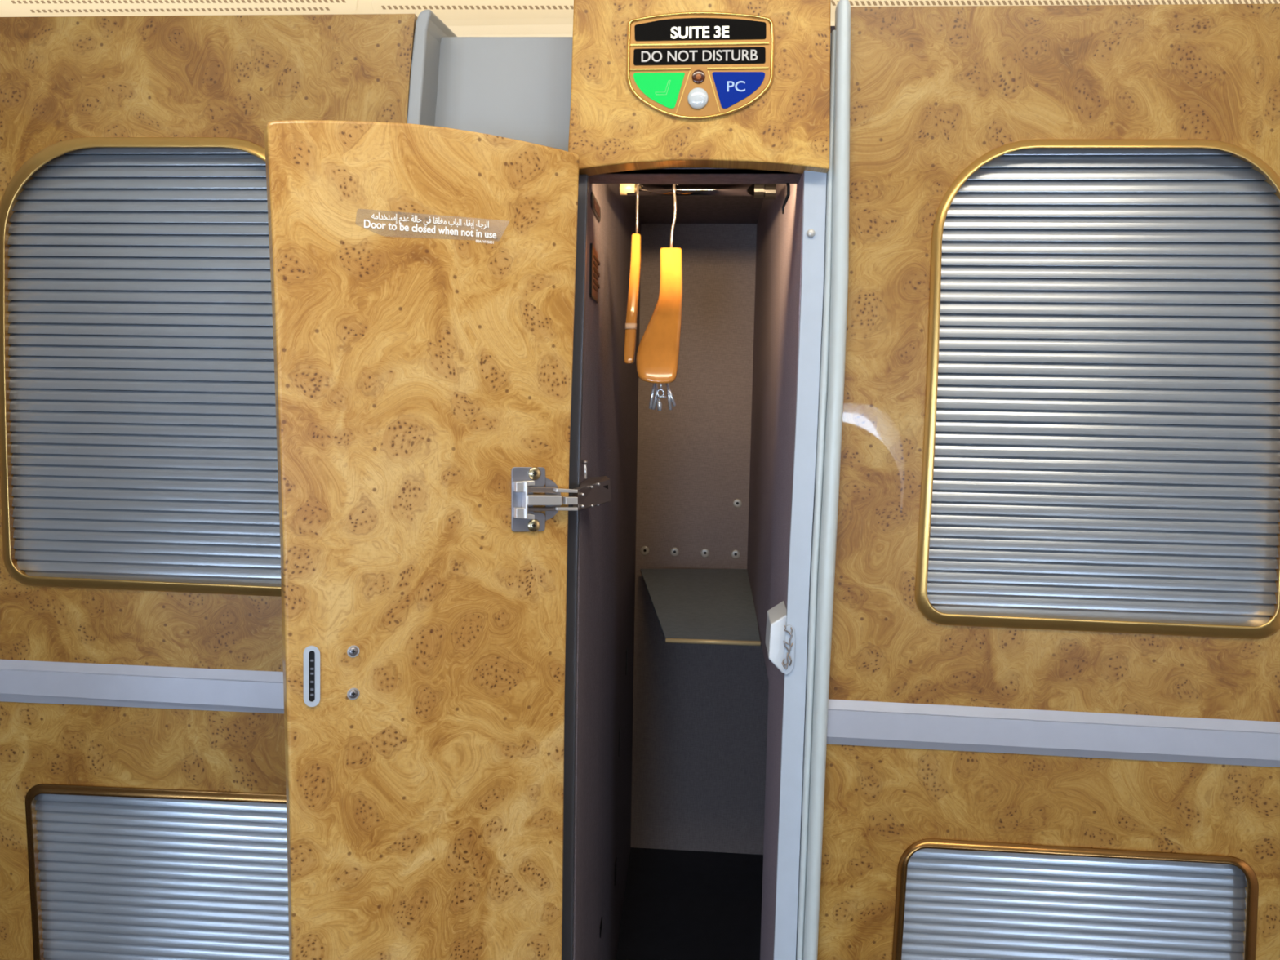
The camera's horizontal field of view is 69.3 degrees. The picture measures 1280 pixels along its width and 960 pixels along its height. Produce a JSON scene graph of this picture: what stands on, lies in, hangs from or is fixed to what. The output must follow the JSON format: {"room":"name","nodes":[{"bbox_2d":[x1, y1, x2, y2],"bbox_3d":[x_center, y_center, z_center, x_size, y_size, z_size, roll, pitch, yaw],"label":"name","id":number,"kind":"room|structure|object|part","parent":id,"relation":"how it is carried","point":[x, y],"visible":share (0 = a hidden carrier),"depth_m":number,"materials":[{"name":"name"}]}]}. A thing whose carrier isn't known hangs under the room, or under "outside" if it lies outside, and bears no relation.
{"room":"aircraft cabin","nodes":[
{"label":"aircraft cabin","id":0,"kind":"room"},
{"bbox_2d":[0,0,835,36],"bbox_3d":[0.025,-0.453,0.177,6.000,0.370,2.940,1,5,4],"label":"ceiling","id":1,"kind":"structure","parent":0,"point":[461,24],"depth_m":1.51,"materials":[{"name":"beige plastic"}]},
{"bbox_2d":[0,0,357,14],"bbox_3d":[-0.815,-0.750,1.405,0.858,0.004,0.207,1,5,4],"label":"ceiling light","id":2,"kind":"object","parent":1,"relation":"in","point":[6,6],"visible":1,"depth_m":1.47,"materials":[{"name":"beige plastic"}]},
{"bbox_2d":[371,0,573,12],"bbox_3d":[-0.075,-0.734,1.375,0.708,0.004,0.182,1,5,2],"label":"ceiling vent","id":3,"kind":"object","parent":1,"relation":"in","point":[378,6],"visible":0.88,"depth_m":1.45,"materials":[{"name":"beige plastic"}]},
{"bbox_2d":[381,5,573,8],"bbox_3d":[-0.255,-0.745,1.456,0.305,0.004,0.013,1,5,2],"label":"grille","id":4,"kind":"object","parent":3,"relation":"attached to","point":[382,6],"depth_m":1.46,"materials":[{"name":"brown"}]},
{"bbox_2d":[831,0,1279,7],"bbox_3d":[0.676,-0.718,1.339,0.824,0.004,0.163,1,5,2],"label":"ceiling vent","id":5,"kind":"object","parent":1,"relation":"in","point":[853,2],"visible":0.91,"depth_m":1.40,"materials":[{"name":"beige plastic"}]},
{"bbox_2d":[545,476,560,520],"bbox_3d":[-0.067,0.014,0.711,0.013,0.034,0.001,-2,6,-29],"label":"hinge","id":6,"kind":"object","parent":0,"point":[553,484],"depth_m":0.71,"materials":[{"name":"metal"}]},
{"bbox_2d":[0,4,1279,959],"bbox_3d":[-0.051,0.204,0.801,1.623,1.159,0.044,1,5,4],"label":"wall","id":7,"kind":"structure","parent":0,"point":[935,90],"depth_m":0.75,"materials":[{"name":"brown wood"}]},
{"bbox_2d":[0,137,281,596],"bbox_3d":[-0.414,-0.091,0.785,0.281,0.386,0.022,1,5,4],"label":"shutter","id":8,"kind":"object","parent":7,"relation":"attached to","point":[143,427],"visible":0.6,"depth_m":0.79,"materials":[{"name":"silver-grey metal"},{"name":"gold"}]},
{"bbox_2d":[0,659,284,713],"bbox_3d":[-0.554,0.177,0.814,0.715,0.040,0.005,1,5,4],"label":"trim","id":9,"kind":"structure","parent":7,"relation":"attached to","point":[20,681],"depth_m":0.80,"materials":[{"name":"grey metal"}]},
{"bbox_2d":[25,783,288,959],"bbox_3d":[-0.415,0.445,0.836,0.279,0.351,0.020,1,5,4],"label":"shutter","id":10,"kind":"object","parent":7,"relation":"attached to","point":[126,873],"visible":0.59,"depth_m":0.83,"materials":[{"name":"silver-grey metal"},{"name":"gold"}]},
{"bbox_2d":[407,9,457,126],"bbox_3d":[-0.184,0.160,0.829,0.028,1.098,0.095,1,5,4],"label":"trim","id":11,"kind":"structure","parent":7,"relation":"attached to","point":[429,30],"depth_m":0.74,"materials":[{"name":"grey paint"}]},
{"bbox_2d":[264,0,835,959],"bbox_3d":[-0.003,0.160,1.113,0.422,1.193,1.001,1,5,4],"label":"wardrobe","id":12,"kind":"object","parent":7,"relation":"attached to","point":[544,626],"visible":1,"depth_m":0.71,"materials":[{"name":"brown wood"}]},
{"bbox_3d":[-0.225,0.134,0.634,0.011,0.043,0.001,-2,6,-29],"label":"slot plate","id":13,"kind":"part","parent":12,"relation":"part of","materials":[{"name":"paint"}]},
{"bbox_3d":[-0.153,0.208,0.692,0.221,0.915,0.016,-2,6,-29],"label":"door","id":14,"kind":"part","parent":12,"relation":"part of","materials":[{"name":"brown wood"}]},
{"bbox_3d":[-0.074,0.015,0.700,0.028,0.009,0.009,-2,6,-29],"label":"hinge arm","id":15,"kind":"part","parent":12,"relation":"part of","materials":[{"name":"silver metal"}]},
{"bbox_3d":[-0.040,0.013,0.771,0.009,0.020,0.091,3,6,16],"label":"hinge arm","id":16,"kind":"part","parent":12,"relation":"part of","materials":[{"name":"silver metal"}]},
{"bbox_3d":[-0.044,0.003,0.773,0.017,0.005,0.095,2,6,15],"label":"hinge plate","id":17,"kind":"part","parent":12,"relation":"part of","materials":[{"name":"silver metal"}]},
{"bbox_2d":[623,183,640,364],"bbox_3d":[-0.006,-0.201,0.909,0.014,0.177,0.156,1,5,0],"label":"hanger","id":18,"kind":"object","parent":12,"relation":"hanging from","point":[630,326],"visible":0.99,"depth_m":0.86,"materials":[{"name":"brown wood"}]},
{"bbox_2d":[636,183,682,410],"bbox_3d":[0.022,-0.180,0.908,0.042,0.220,0.195,1,5,4],"label":"hanger","id":19,"kind":"object","parent":12,"relation":"hanging from","point":[658,350],"visible":0.97,"depth_m":0.84,"materials":[{"name":"brown wood"}]},
{"bbox_3d":[0.011,-0.077,0.843,0.006,0.025,0.003,1,5,4],"label":"clip leg","id":20,"kind":"part","parent":19,"relation":"part of","materials":[{"name":"silver metal"}]},
{"bbox_3d":[0.014,-0.077,0.843,0.006,0.026,0.003,1,5,4],"label":"clip leg","id":21,"kind":"part","parent":19,"relation":"part of","materials":[{"name":"silver metal"}]},
{"bbox_3d":[0.027,-0.077,0.842,0.005,0.026,0.003,1,5,4],"label":"clip leg","id":22,"kind":"part","parent":19,"relation":"part of","materials":[{"name":"silver metal"}]},
{"bbox_3d":[0.028,-0.078,0.842,0.010,0.022,0.003,1,5,4],"label":"clip leg","id":23,"kind":"part","parent":19,"relation":"part of","materials":[{"name":"silver metal"}]},
{"bbox_3d":[0.053,-0.281,0.896,0.131,0.011,0.011,1,5,4],"label":"hanging rail","id":24,"kind":"part","parent":12,"relation":"part of","materials":[{"name":"silver metal"}]},
{"bbox_3d":[0.045,-0.301,0.756,0.194,0.106,0.040,1,5,4],"label":"rail","id":25,"kind":"part","parent":12,"relation":"part of","materials":[{"name":"black metal"}]},
{"bbox_3d":[0.094,-0.138,1.575,0.214,0.583,0.006,1,5,4],"label":"panel","id":26,"kind":"part","parent":12,"relation":"part of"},
{"bbox_3d":[0.047,-0.321,0.720,0.202,0.162,0.026,1,5,4],"label":"header panel","id":27,"kind":"part","parent":12,"relation":"part of","materials":[{"name":"brown wood"}]},
{"bbox_3d":[0.106,0.431,1.627,0.259,0.560,0.006,1,5,4],"label":"panel","id":28,"kind":"part","parent":12,"relation":"part of","materials":[{"name":"grey metal"}]},
{"bbox_2d":[640,568,759,640],"bbox_3d":[0.077,0.175,1.367,0.186,0.004,0.474,1,5,4],"label":"shelf","id":29,"kind":"object","parent":12,"relation":"attached to","point":[688,604],"depth_m":1.32,"materials":[{"name":"grey metal"}]},
{"bbox_2d":[626,11,774,119],"bbox_3d":[0.045,-0.316,0.705,0.113,0.079,0.005,1,5,4],"label":"sign","id":30,"kind":"object","parent":12,"relation":"attached to","point":[691,65],"visible":1,"depth_m":0.70,"materials":[{"name":"multicoloured plastic"}]},
{"bbox_2d":[633,72,684,108],"bbox_3d":[0.014,-0.299,0.710,0.039,0.027,0.001,1,5,4],"label":"lamp","id":31,"kind":"object","parent":30,"relation":"on","point":[654,90],"depth_m":0.71,"materials":[{"name":"green plastic"}]},
{"bbox_3d":[0.045,-0.323,0.705,0.100,0.012,0.001,1,5,4],"label":"message panel","id":32,"kind":"part","parent":30,"relation":"part of","materials":[{"name":"black plastic"}]},
{"bbox_3d":[0.046,-0.343,0.703,0.100,0.016,0.001,1,5,4],"label":"name panel","id":33,"kind":"part","parent":30,"relation":"part of","materials":[{"name":"black plastic"}]},
{"bbox_3d":[0.075,-0.297,0.705,0.040,0.027,0.001,1,5,4],"label":"call panel","id":34,"kind":"part","parent":30,"relation":"part of","materials":[{"name":"blue plastic"}]},
{"bbox_2d":[795,30,835,959],"bbox_3d":[0.140,0.173,0.761,0.010,1.040,0.010,1,5,4],"label":"trim","id":35,"kind":"structure","parent":12,"relation":"attached to","point":[823,391],"depth_m":0.74,"materials":[{"name":"grey metal"}]},
{"bbox_2d":[802,0,850,959],"bbox_3d":[0.149,0.161,0.753,0.017,1.056,0.014,1,5,4],"label":"trim","id":36,"kind":"structure","parent":7,"relation":"attached to","point":[841,166],"depth_m":0.73,"materials":[{"name":"grey metal"}]},
{"bbox_2d":[826,699,1279,767],"bbox_3d":[0.441,0.208,0.738,0.580,0.042,0.005,1,5,4],"label":"trim","id":37,"kind":"structure","parent":7,"relation":"attached to","point":[850,722],"depth_m":0.74,"materials":[{"name":"grey metal"}]},
{"bbox_2d":[892,838,1258,959],"bbox_3d":[0.358,0.436,0.773,0.300,0.278,0.022,1,5,4],"label":"shutter","id":38,"kind":"object","parent":7,"relation":"attached to","point":[956,900],"visible":1,"depth_m":0.77,"materials":[{"name":"silver metal"}]},
{"bbox_2d":[915,139,1279,639],"bbox_3d":[0.368,-0.068,0.725,0.288,0.384,0.022,1,5,4],"label":"shutter","id":39,"kind":"object","parent":7,"relation":"attached to","point":[1101,442],"visible":1,"depth_m":0.73,"materials":[{"name":"silver metal"}]}
]}

